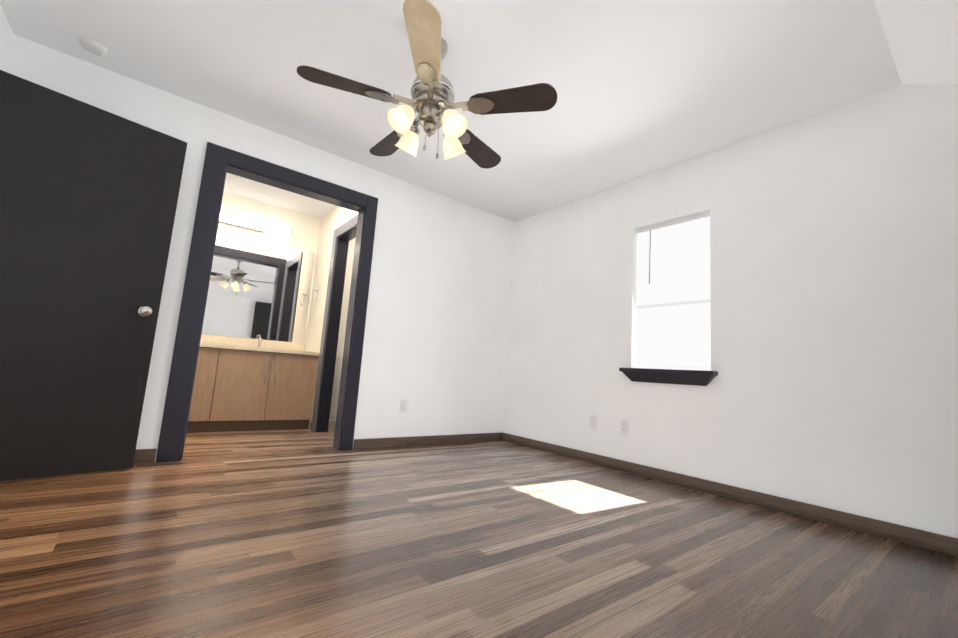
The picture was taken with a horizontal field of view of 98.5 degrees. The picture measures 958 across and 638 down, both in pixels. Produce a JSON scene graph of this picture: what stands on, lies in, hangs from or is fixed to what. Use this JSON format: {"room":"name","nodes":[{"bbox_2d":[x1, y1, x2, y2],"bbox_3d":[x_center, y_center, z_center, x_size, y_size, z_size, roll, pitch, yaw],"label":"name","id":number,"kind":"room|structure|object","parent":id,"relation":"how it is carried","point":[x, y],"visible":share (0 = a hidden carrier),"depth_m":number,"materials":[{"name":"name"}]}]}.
{"room":"empty bedroom","nodes":[
{"label":"empty bedroom","id":0,"kind":"room"},
{"bbox_2d":[0,4,13,70],"bbox_3d":[-1.550,-0.557,0.578,0.140,2.440,4.047,10,-9,-37],"label":"wall","id":1,"kind":"structure","parent":0,"point":[6,35],"depth_m":2.27,"materials":[{"name":"paint"}]},
{"bbox_2d":[0,70,186,480],"bbox_3d":[-2.275,-0.195,2.265,0.851,2.040,0.257,10,-9,-37],"label":"door","id":2,"kind":"structure","parent":1,"relation":"in","point":[89,194],"depth_m":2.26,"materials":[{"name":"paint"}]},
{"bbox_2d":[5,35,514,461],"bbox_3d":[-1.253,-0.161,3.453,4.206,2.440,0.140,10,-9,-37],"label":"wall","id":3,"kind":"structure","parent":0,"point":[434,352],"depth_m":3.74,"materials":[{"name":"paint"}]},
{"bbox_2d":[133,449,155,462],"bbox_3d":[-2.444,0.806,2.341,0.965,0.082,0.013,10,-9,-37],"label":"baseboard","id":4,"kind":"structure","parent":3,"relation":"attached to","point":[141,455],"depth_m":2.60,"materials":[{"name":"brown wood"}]},
{"bbox_2d":[156,142,377,461],"bbox_3d":[-1.533,-0.079,3.226,1.292,2.183,0.180,10,-9,-37],"label":"trim","id":5,"kind":"structure","parent":3,"relation":"attached to","point":[220,162],"depth_m":2.97,"materials":[{"name":"grey paint"}]},
{"bbox_2d":[400,400,407,412],"bbox_3d":[-0.680,0.789,3.738,0.070,0.115,0.008,10,-9,-37],"label":"electrical outlet","id":6,"kind":"object","parent":3,"relation":"attached to","point":[403,406],"visible":1,"depth_m":3.73,"materials":[{"name":"white plastic"}]},
{"bbox_2d":[353,432,500,448],"bbox_3d":[-0.403,1.149,3.922,1.628,0.082,0.016,10,-9,-37],"label":"baseboard","id":7,"kind":"structure","parent":3,"relation":"attached to","point":[480,437],"depth_m":3.82,"materials":[{"name":"brown wood"}]},
{"bbox_2d":[205,191,316,342],"bbox_3d":[-2.503,-0.096,4.585,3.640,2.440,0.140,10,-9,-37],"label":"wall","id":8,"kind":"structure","parent":0,"point":[311,233],"depth_m":4.68,"materials":[{"name":"paint"}]},
{"bbox_2d":[200,334,304,349],"bbox_3d":[-2.908,0.191,4.135,2.234,0.100,0.020,10,-9,-37],"label":"backsplash","id":9,"kind":"structure","parent":8,"relation":"attached to","point":[225,341],"depth_m":4.44,"materials":[{"name":"beige stone"}]},
{"bbox_2d":[219,212,291,234],"bbox_3d":[-2.631,-1.070,4.394,1.174,0.100,0.118,10,-9,-37],"label":"sconce","id":10,"kind":"object","parent":8,"relation":"attached to","point":[242,222],"visible":0.58,"depth_m":4.48,"materials":[{"name":"white glass"}]},
{"bbox_2d":[202,231,314,342],"bbox_3d":[-2.843,-0.399,4.246,2.135,1.095,0.006,10,-9,-37],"label":"mirror","id":11,"kind":"object","parent":8,"relation":"attached to","point":[257,288],"visible":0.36,"depth_m":4.55,"materials":[{"name":"clear glass"}]},
{"bbox_2d":[302,206,357,428],"bbox_3d":[-1.492,-0.065,4.304,0.150,2.440,1.500,10,-9,-37],"label":"wall","id":12,"kind":"structure","parent":0,"point":[337,216],"depth_m":4.76,"materials":[{"name":"paint"}]},
{"bbox_2d":[312,287,318,301],"bbox_3d":[-1.858,-0.277,4.699,0.038,0.180,0.158,10,-9,-37],"label":"towel ring","id":13,"kind":"object","parent":12,"relation":"attached to","point":[317,289],"visible":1,"depth_m":4.70,"materials":[{"name":"silver metal"}]},
{"bbox_2d":[311,214,357,431],"bbox_3d":[-1.341,0.071,4.071,0.140,2.130,0.820,10,-9,-37],"label":"trim","id":14,"kind":"structure","parent":12,"relation":"attached to","point":[344,234],"depth_m":4.29,"materials":[{"name":"grey wood"}]},
{"bbox_2d":[0,422,957,637],"bbox_3d":[-0.601,1.033,2.354,4.206,0.120,5.850,10,-9,-37],"label":"floor","id":15,"kind":"structure","parent":0,"point":[300,533],"depth_m":1.59,"materials":[{"name":"laminate"}]},
{"bbox_2d":[186,346,318,432],"bbox_3d":[-2.759,0.636,3.846,2.234,0.765,0.604,10,-9,-37],"label":"bathroom vanity","id":16,"kind":"object","parent":15,"relation":"on","point":[243,384],"depth_m":3.96,"materials":[{"name":"brown wood"}]},
{"bbox_2d":[200,342,317,353],"bbox_3d":[-2.735,0.240,3.901,2.234,0.037,0.596,10,-9,-37],"label":"countertop","id":17,"kind":"structure","parent":16,"relation":"on","point":[201,343],"depth_m":4.17,"materials":[{"name":"beige stone"}]},
{"bbox_2d":[329,356,342,420],"bbox_3d":[-1.304,0.836,4.666,0.723,0.775,0.460,10,-9,-37],"label":"wall","id":18,"kind":"structure","parent":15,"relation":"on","point":[335,390],"depth_m":4.40,"materials":[{"name":"beige paint"}]},
{"bbox_2d":[0,0,957,221],"bbox_3d":[-0.447,-1.252,2.653,4.206,0.580,5.850,10,-9,-37],"label":"ceiling","id":19,"kind":"structure","parent":0,"point":[644,87],"depth_m":2.36,"materials":[{"name":"paint"}]},
{"bbox_2d":[79,36,107,55],"bbox_3d":[-2.245,-1.579,2.402,0.124,0.037,0.124,10,-9,-37],"label":"smoke detector","id":20,"kind":"object","parent":19,"relation":"attached to","point":[93,46],"visible":1,"depth_m":2.38,"materials":[{"name":"white plastic"}]},
{"bbox_2d":[297,0,556,168],"bbox_3d":[-0.283,-1.153,2.229,1.258,0.662,1.209,10,-9,-37],"label":"fan","id":21,"kind":"object","parent":19,"relation":"hanging from","point":[432,103],"visible":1,"depth_m":2.07,"materials":[{"name":"brown wood"}]},
{"bbox_2d":[502,83,957,537],"bbox_3d":[1.634,-0.020,3.048,0.140,2.440,4.047,10,-9,-37],"label":"wall","id":22,"kind":"structure","parent":0,"point":[833,384],"depth_m":2.56,"materials":[{"name":"paint"}]},
{"bbox_2d":[589,415,596,428],"bbox_3d":[0.984,0.889,3.567,0.008,0.115,0.070,10,-9,-37],"label":"electrical outlet","id":23,"kind":"object","parent":22,"relation":"attached to","point":[592,421],"visible":1,"depth_m":3.56,"materials":[{"name":"white plastic"}]},
{"bbox_2d":[620,419,628,434],"bbox_3d":[1.173,0.870,3.328,0.008,0.115,0.070,10,-9,-37],"label":"electrical outlet","id":24,"kind":"object","parent":22,"relation":"attached to","point":[624,426],"visible":1,"depth_m":3.33,"materials":[{"name":"white plastic"}]},
{"bbox_2d":[619,368,717,385],"bbox_3d":[1.420,0.435,3.114,0.155,0.105,0.720,10,-9,-37],"label":"window sill","id":25,"kind":"structure","parent":22,"relation":"attached to","point":[689,377],"depth_m":3.04,"materials":[{"name":"grey paint"}]},
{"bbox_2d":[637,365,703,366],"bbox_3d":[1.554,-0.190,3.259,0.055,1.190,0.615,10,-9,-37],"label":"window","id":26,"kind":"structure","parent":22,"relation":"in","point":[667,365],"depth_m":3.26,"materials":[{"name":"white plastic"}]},
{"bbox_2d":[635,211,710,370],"bbox_3d":[1.501,-0.201,3.218,0.060,1.182,0.599,10,-9,-37],"label":"window","id":27,"kind":"structure","parent":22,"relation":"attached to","point":[674,302],"depth_m":3.20,"materials":[{"name":"white glass"}]},
{"bbox_2d":[501,432,957,556],"bbox_3d":[1.453,1.141,2.904,0.013,0.082,3.907,10,-9,-37],"label":"baseboard","id":28,"kind":"structure","parent":22,"relation":"attached to","point":[940,543],"depth_m":2.49,"materials":[{"name":"brown wood"}]}
]}

